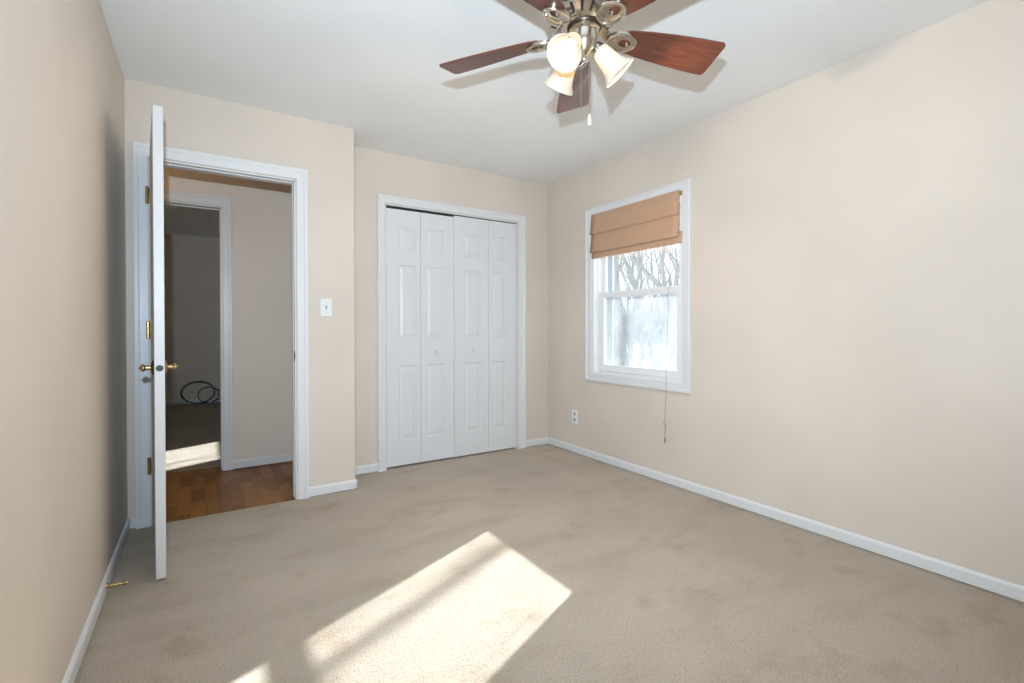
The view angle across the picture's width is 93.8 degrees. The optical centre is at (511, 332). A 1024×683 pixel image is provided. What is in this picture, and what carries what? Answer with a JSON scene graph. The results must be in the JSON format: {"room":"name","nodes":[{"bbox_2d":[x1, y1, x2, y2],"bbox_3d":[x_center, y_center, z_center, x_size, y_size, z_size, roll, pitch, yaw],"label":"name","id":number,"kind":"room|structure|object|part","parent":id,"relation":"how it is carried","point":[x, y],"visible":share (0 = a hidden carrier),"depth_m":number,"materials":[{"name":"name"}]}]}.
{"room":"empty bedroom","nodes":[
{"label":"empty bedroom","id":0,"kind":"room"},
{"bbox_2d":[0,0,127,682],"bbox_3d":[-1.013,-0.135,0.830,0.100,2.440,4.134,0,1,-33],"label":"wall","id":1,"kind":"structure","parent":0,"point":[64,482],"depth_m":1.37,"materials":[{"name":"beige paint"}]},
{"bbox_2d":[62,517,129,682],"bbox_3d":[-0.992,1.048,0.913,0.012,0.058,4.034,0,1,-33],"label":"baseboard","id":2,"kind":"structure","parent":1,"relation":"attached to","point":[70,675],"depth_m":1.75,"materials":[{"name":"white paint"}]},
{"bbox_2d":[106,580,128,588],"bbox_3d":[-1.624,1.033,1.973,0.076,0.024,0.024,0,1,-33],"label":"doorstop","id":3,"kind":"object","parent":1,"relation":"attached to","point":[125,582],"visible":1,"depth_m":1.97,"materials":[{"name":"gold metal"}]},
{"bbox_3d":[-1.632,1.033,1.968,0.057,0.024,0.024,0,1,-33],"label":"stop rod","id":4,"kind":"part","parent":3,"relation":"part of","materials":[{"name":"gold metal"}]},
{"bbox_2d":[164,233,220,405],"bbox_3d":[-4.272,-0.188,7.251,5.062,2.440,0.100,0,1,-33],"label":"wall","id":5,"kind":"structure","parent":0,"point":[191,263],"depth_m":6.95,"materials":[{"name":"beige paint"}]},
{"bbox_2d":[165,398,220,404],"bbox_3d":[-4.295,0.996,7.179,4.932,0.058,0.012,0,1,-33],"label":"baseboard","id":6,"kind":"structure","parent":5,"relation":"attached to","point":[176,402],"depth_m":6.93,"materials":[{"name":"white paint"}]},
{"bbox_2d":[163,167,292,470],"bbox_3d":[-2.133,-0.160,3.806,4.932,2.440,0.115,0,1,-33],"label":"wall","id":7,"kind":"structure","parent":0,"point":[261,211],"depth_m":3.81,"materials":[{"name":"paint"}]},
{"bbox_2d":[164,189,232,470],"bbox_3d":[-2.582,0.012,3.508,0.919,2.102,0.134,0,1,-33],"label":"door frame","id":8,"kind":"structure","parent":7,"relation":"attached to","point":[225,214],"depth_m":3.68,"materials":[{"name":"white paint"}]},
{"bbox_2d":[233,453,292,467],"bbox_3d":[-1.922,1.022,3.875,0.577,0.058,0.012,0,1,-33],"label":"baseboard","id":9,"kind":"structure","parent":7,"relation":"attached to","point":[283,457],"depth_m":3.83,"materials":[{"name":"white paint"}]},
{"bbox_2d":[124,79,354,528],"bbox_3d":[-2.622,-0.151,2.838,3.063,2.440,0.984,0,1,-33],"label":"wall","id":10,"kind":"structure","parent":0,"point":[193,122],"depth_m":3.11,"materials":[{"name":"beige paint"}]},
{"bbox_2d":[138,104,178,579],"bbox_3d":[-1.753,0.043,2.353,0.145,2.032,0.777,0,1,-39],"label":"door","id":11,"kind":"structure","parent":10,"relation":"in","point":[154,194],"depth_m":2.06,"materials":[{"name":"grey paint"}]},
{"bbox_3d":[-1.590,0.153,2.077,0.046,0.032,0.032,0,1,-38],"label":"knob","id":12,"kind":"part","parent":11,"relation":"part of","materials":[{"name":"gold metal"}]},
{"bbox_3d":[-1.512,0.152,2.138,0.046,0.032,0.032,0,1,-38],"label":"knob","id":13,"kind":"part","parent":11,"relation":"part of","materials":[{"name":"gold metal"}]},
{"bbox_2d":[132,141,308,528],"bbox_3d":[-1.714,0.013,2.896,0.886,2.109,0.134,0,1,-33],"label":"door frame","id":14,"kind":"structure","parent":10,"relation":"attached to","point":[140,150],"depth_m":2.82,"materials":[{"name":"white paint"}]},
{"bbox_2d":[130,479,357,527],"bbox_3d":[-1.647,1.029,3.065,1.215,0.058,0.320,0,1,-33],"label":"baseboard","id":15,"kind":"structure","parent":10,"relation":"attached to","point":[350,484],"depth_m":3.16,"materials":[{"name":"white paint"}]},
{"bbox_2d":[320,299,331,315],"bbox_3d":[-1.218,-0.165,3.145,0.072,0.116,0.020,0,1,-33],"label":"light switch","id":16,"kind":"object","parent":10,"relation":"attached to","point":[325,304],"visible":1,"depth_m":3.15,"materials":[{"name":"white plastic"}]},
{"bbox_2d":[354,146,547,474],"bbox_3d":[-0.475,-0.164,4.059,1.869,2.440,0.100,0,1,-33],"label":"wall","id":17,"kind":"structure","parent":0,"point":[375,172],"depth_m":3.87,"materials":[{"name":"beige paint"}]},
{"bbox_2d":[386,208,453,467],"bbox_3d":[-0.727,0.040,3.854,0.574,2.005,0.064,0,1,-33],"label":"door","id":18,"kind":"structure","parent":17,"relation":"in","point":[419,246],"depth_m":3.84,"materials":[{"name":"white paint"}]},
{"bbox_3d":[-0.860,0.041,3.788,0.279,2.005,0.032,0,1,-33],"label":"panel","id":19,"kind":"part","parent":18,"relation":"part of","materials":[{"name":"white paint"}]},
{"bbox_3d":[-0.617,0.039,3.944,0.292,2.005,0.032,0,1,-33],"label":"panel","id":20,"kind":"part","parent":18,"relation":"part of","materials":[{"name":"white paint"}]},
{"bbox_2d":[386,205,515,223],"bbox_3d":[-0.476,-0.973,4.027,1.201,0.024,0.026,0,1,-33],"label":"door track","id":21,"kind":"object","parent":17,"relation":"attached to","point":[387,206],"visible":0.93,"depth_m":3.95,"materials":[{"name":"grey metal"}]},
{"bbox_2d":[377,193,525,471],"bbox_3d":[-0.474,-0.001,4.051,1.359,2.114,0.119,0,1,-33],"label":"door frame","id":22,"kind":"structure","parent":17,"relation":"attached to","point":[520,220],"depth_m":3.94,"materials":[{"name":"white paint"}]},
{"bbox_2d":[355,437,547,474],"bbox_3d":[-0.444,1.020,4.023,1.845,0.058,0.012,0,1,-33],"label":"baseboard","id":23,"kind":"structure","parent":17,"relation":"attached to","point":[368,468],"depth_m":3.63,"materials":[{"name":"white paint"}]},
{"bbox_2d":[452,216,515,456],"bbox_3d":[-0.222,0.031,4.178,0.618,2.020,0.064,0,1,-33],"label":"door","id":24,"kind":"structure","parent":17,"relation":"in","point":[484,250],"depth_m":4.16,"materials":[{"name":"white paint"}]},
{"bbox_3d":[-0.354,0.032,4.113,0.326,2.020,0.032,0,1,-33],"label":"panel","id":25,"kind":"part","parent":24,"relation":"part of","materials":[{"name":"white paint"}]},
{"bbox_3d":[-0.092,0.030,4.281,0.289,2.020,0.032,0,1,-33],"label":"panel","id":26,"kind":"part","parent":24,"relation":"part of","materials":[{"name":"white paint"}]},
{"bbox_2d":[99,0,989,237],"bbox_3d":[-1.790,-1.426,3.379,5.062,0.100,9.280,0,1,-33],"label":"ceiling","id":27,"kind":"structure","parent":0,"point":[371,68],"depth_m":2.47,"materials":[{"name":"paint"}]},
{"bbox_2d":[439,0,725,125],"bbox_3d":[0.274,-1.059,1.743,1.114,0.611,1.064,0,1,-33],"label":"ceiling fan","id":28,"kind":"object","parent":27,"relation":"hanging from","point":[575,26],"visible":1,"depth_m":1.80,"materials":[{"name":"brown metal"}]},
{"bbox_3d":[-0.074,-1.095,1.904,0.415,0.006,0.159,-3,15,22],"label":"blade","id":29,"kind":"part","parent":28,"relation":"part of","materials":[{"name":"brown wood"}]},
{"bbox_3d":[0.029,-1.091,1.497,0.159,0.006,0.416,19,15,37],"label":"blade","id":30,"kind":"part","parent":28,"relation":"part of","materials":[{"name":"brown wood"}]},
{"bbox_3d":[0.197,-0.994,1.872,0.125,0.145,0.143,0,1,-33],"label":"lamp shade","id":31,"kind":"part","parent":28,"relation":"part of","materials":[{"name":"white glass"}]},
{"bbox_3d":[0.197,-0.992,1.666,0.141,0.145,0.121,0,1,-33],"label":"lamp shade","id":32,"kind":"part","parent":28,"relation":"part of","materials":[{"name":"white glass"}]},
{"bbox_3d":[0.207,-1.015,1.690,0.067,0.071,0.049,0,1,-33],"label":"bulb","id":33,"kind":"part","parent":28,"relation":"part of","materials":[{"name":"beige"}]},
{"bbox_3d":[0.281,-1.097,2.128,0.159,0.006,0.416,-15,-3,3],"label":"blade","id":34,"kind":"part","parent":28,"relation":"part of","materials":[{"name":"brown wood"}]},
{"bbox_3d":[0.282,-0.933,1.743,0.003,0.286,0.002,0,1,-33],"label":"pull chain","id":35,"kind":"part","parent":28,"relation":"part of","materials":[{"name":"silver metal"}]},
{"bbox_2d":[592,41,603,54],"bbox_3d":[0.321,-1.052,1.776,0.051,0.049,0.052,0,1,-33],"label":"socket","id":36,"kind":"object","parent":28,"relation":"attached to","point":[597,46],"depth_m":1.75,"materials":[{"name":"silver metal"}]},
{"bbox_3d":[0.384,-0.993,1.776,0.140,0.144,0.123,0,1,-33],"label":"lamp shade","id":37,"kind":"part","parent":28,"relation":"part of","materials":[{"name":"white glass"}]},
{"bbox_3d":[0.448,-1.091,1.469,0.159,0.006,0.416,17,-6,-32],"label":"blade","id":38,"kind":"part","parent":28,"relation":"part of","materials":[{"name":"brown wood"}]},
{"bbox_3d":[0.604,-1.095,1.859,0.416,0.006,0.159,3,-15,-14],"label":"blade","id":39,"kind":"part","parent":28,"relation":"part of","materials":[{"name":"brown wood"}]},
{"bbox_2d":[74,402,1023,682],"bbox_3d":[-1.787,1.124,3.402,5.062,0.120,9.280,0,1,-33],"label":"floor","id":40,"kind":"structure","parent":0,"point":[546,563],"depth_m":1.99,"materials":[{"name":"beige carpet"}]},
{"bbox_2d":[180,381,220,403],"bbox_3d":[-4.470,0.863,6.990,0.605,0.333,0.092,0,1,-38],"label":"cable coil","id":41,"kind":"object","parent":40,"relation":"on","point":[184,386],"visible":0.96,"depth_m":6.95,"materials":[{"name":"black rubber"}]},
{"bbox_2d":[548,0,1023,602],"bbox_3d":[1.540,-0.154,2.774,0.130,2.440,4.442,0,1,-33],"label":"wall","id":42,"kind":"structure","parent":0,"point":[857,223],"depth_m":2.41,"materials":[{"name":"beige paint"}]},
{"bbox_2d":[572,409,577,423],"bbox_3d":[0.549,0.736,4.196,0.010,0.118,0.074,0,1,-33],"label":"wall outlet","id":43,"kind":"object","parent":42,"relation":"attached to","point":[574,412],"visible":1,"depth_m":4.18,"materials":[{"name":"white plastic"}]},
{"bbox_2d":[585,178,691,393],"bbox_3d":[0.999,-0.312,3.681,0.246,1.432,1.035,0,1,-33],"label":"window","id":44,"kind":"structure","parent":42,"relation":"in","point":[600,294],"depth_m":3.71,"materials":[{"name":"white paint"}]},
{"bbox_3d":[1.014,0.004,3.689,0.010,0.628,0.848,0,1,-33],"label":"screen frame","id":45,"kind":"part","parent":44,"relation":"part of","materials":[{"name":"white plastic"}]},
{"bbox_3d":[1.054,-0.322,3.716,0.077,1.315,0.910,0,1,-33],"label":"storm frame","id":46,"kind":"part","parent":44,"relation":"part of","materials":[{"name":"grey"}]},
{"bbox_2d":[590,190,681,442],"bbox_3d":[0.904,-0.104,3.616,0.064,1.740,0.901,0,1,-33],"label":"roman shade","id":47,"kind":"object","parent":44,"relation":"attached to","point":[654,222],"visible":1,"depth_m":3.55,"materials":[{"name":"beige fabric"}]},
{"bbox_3d":[1.120,-0.159,3.305,0.116,1.561,0.052,0,1,42],"label":"pull cord","id":48,"kind":"part","parent":47,"relation":"part of","materials":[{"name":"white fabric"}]},
{"bbox_3d":[0.966,-0.007,3.659,0.032,0.650,0.852,0,1,-33],"label":"sash","id":49,"kind":"part","parent":44,"relation":"part of","materials":[{"name":"white plastic"}]},
{"bbox_3d":[0.991,-0.625,3.669,0.024,0.686,0.852,0,1,-33],"label":"sash","id":50,"kind":"part","parent":44,"relation":"part of","materials":[{"name":"white plastic"}]},
{"bbox_2d":[547,437,1023,601],"bbox_3d":[1.509,1.029,2.704,0.012,0.058,4.342,0,1,-33],"label":"baseboard","id":51,"kind":"structure","parent":42,"relation":"attached to","point":[1006,588],"depth_m":2.47,"materials":[{"name":"white paint"}]},
{"label":"outside","id":52,"kind":"structure","parent":0,"visible":0},
{"bbox_2d":[626,344,676,369],"bbox_3d":[16.997,1.622,31.757,57.068,0.150,85.000,0,1,-33],"label":"ground","id":53,"kind":"structure","parent":52,"point":[656,348],"depth_m":31.30,"materials":[{"name":"white snow"}]},
{"bbox_2d":[614,255,625,365],"bbox_3d":[0.356,-4.995,10.874,8.048,13.509,4.641,0,1,15],"label":"bare tree","id":54,"kind":"object","parent":53,"relation":"on","point":[619,340],"visible":0.02,"depth_m":10.62,"materials":[{"name":"grey plant"}]},
{"bbox_2d":[618,254,628,365],"bbox_3d":[5.416,-4.592,22.533,6.353,12.522,8.644,0,1,6],"label":"bare tree","id":55,"kind":"object","parent":53,"relation":"on","point":[626,351],"visible":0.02,"depth_m":21.27,"materials":[{"name":"grey plant"}]},
{"bbox_2d":[618,249,654,366],"bbox_3d":[2.167,-2.218,12.158,4.135,7.928,5.023,0,1,12],"label":"bare tree","id":56,"kind":"object","parent":53,"relation":"on","point":[630,328],"visible":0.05,"depth_m":12.59,"materials":[{"name":"grey plant"}]},
{"bbox_2d":[619,251,654,366],"bbox_3d":[5.211,-4.480,23.518,5.018,12.284,7.540,0,1,35],"label":"bare tree","id":57,"kind":"object","parent":53,"relation":"on","point":[644,320],"visible":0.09,"depth_m":22.95,"materials":[{"name":"grey plant"}]},
{"bbox_2d":[626,249,647,358],"bbox_3d":[6.951,-5.069,31.566,6.827,13.283,8.166,0,1,8],"label":"bare tree","id":58,"kind":"object","parent":53,"relation":"on","point":[647,249],"visible":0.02,"depth_m":28.89,"materials":[{"name":"grey plant"}]},
{"bbox_2d":[618,246,678,352],"bbox_3d":[5.306,-3.769,22.074,7.660,10.860,8.102,0,1,17],"label":"bare tree","id":59,"kind":"object","parent":53,"relation":"on","point":[670,279],"visible":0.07,"depth_m":21.89,"materials":[{"name":"grey plant"}]},
{"bbox_2d":[629,246,676,369],"bbox_3d":[3.296,-2.529,10.755,5.554,8.576,4.287,0,1,-7],"label":"bare tree","id":60,"kind":"object","parent":53,"relation":"on","point":[672,343],"visible":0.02,"depth_m":10.99,"materials":[{"name":"grey plant"}]},
{"bbox_2d":[632,246,678,368],"bbox_3d":[5.282,-2.450,16.463,6.223,8.311,4.163,0,1,-33],"label":"bare tree","id":61,"kind":"object","parent":53,"relation":"on","point":[663,316],"visible":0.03,"depth_m":16.30,"materials":[{"name":"grey plant"}]},
{"bbox_2d":[634,245,678,366],"bbox_3d":[4.059,-3.422,16.709,3.923,10.260,8.635,0,1,43],"label":"bare tree","id":62,"kind":"object","parent":53,"relation":"on","point":[642,332],"visible":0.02,"depth_m":17.25,"materials":[{"name":"grey plant"}]},
{"bbox_2d":[653,247,678,368],"bbox_3d":[4.215,-2.044,10.199,4.132,7.624,6.251,0,1,-33],"label":"bare tree","id":63,"kind":"object","parent":53,"relation":"on","point":[662,351],"visible":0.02,"depth_m":10.07,"materials":[{"name":"grey plant"}]},
{"bbox_2d":[658,245,678,276],"bbox_3d":[5.987,-3.865,18.849,4.797,11.112,5.214,0,1,10],"label":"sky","id":64,"kind":"structure","parent":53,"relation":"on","point":[674,245],"depth_m":19.23,"materials":[{"name":"grey plant"}]},
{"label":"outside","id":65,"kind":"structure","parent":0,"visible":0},
{"bbox_2d":[622,303,676,345],"bbox_3d":[25.032,-1.313,71.980,36.000,5.300,84.000,0,1,-33],"label":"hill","id":66,"kind":"structure","parent":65,"point":[655,328],"depth_m":58.83,"materials":[{"name":"white snow"}]}
]}

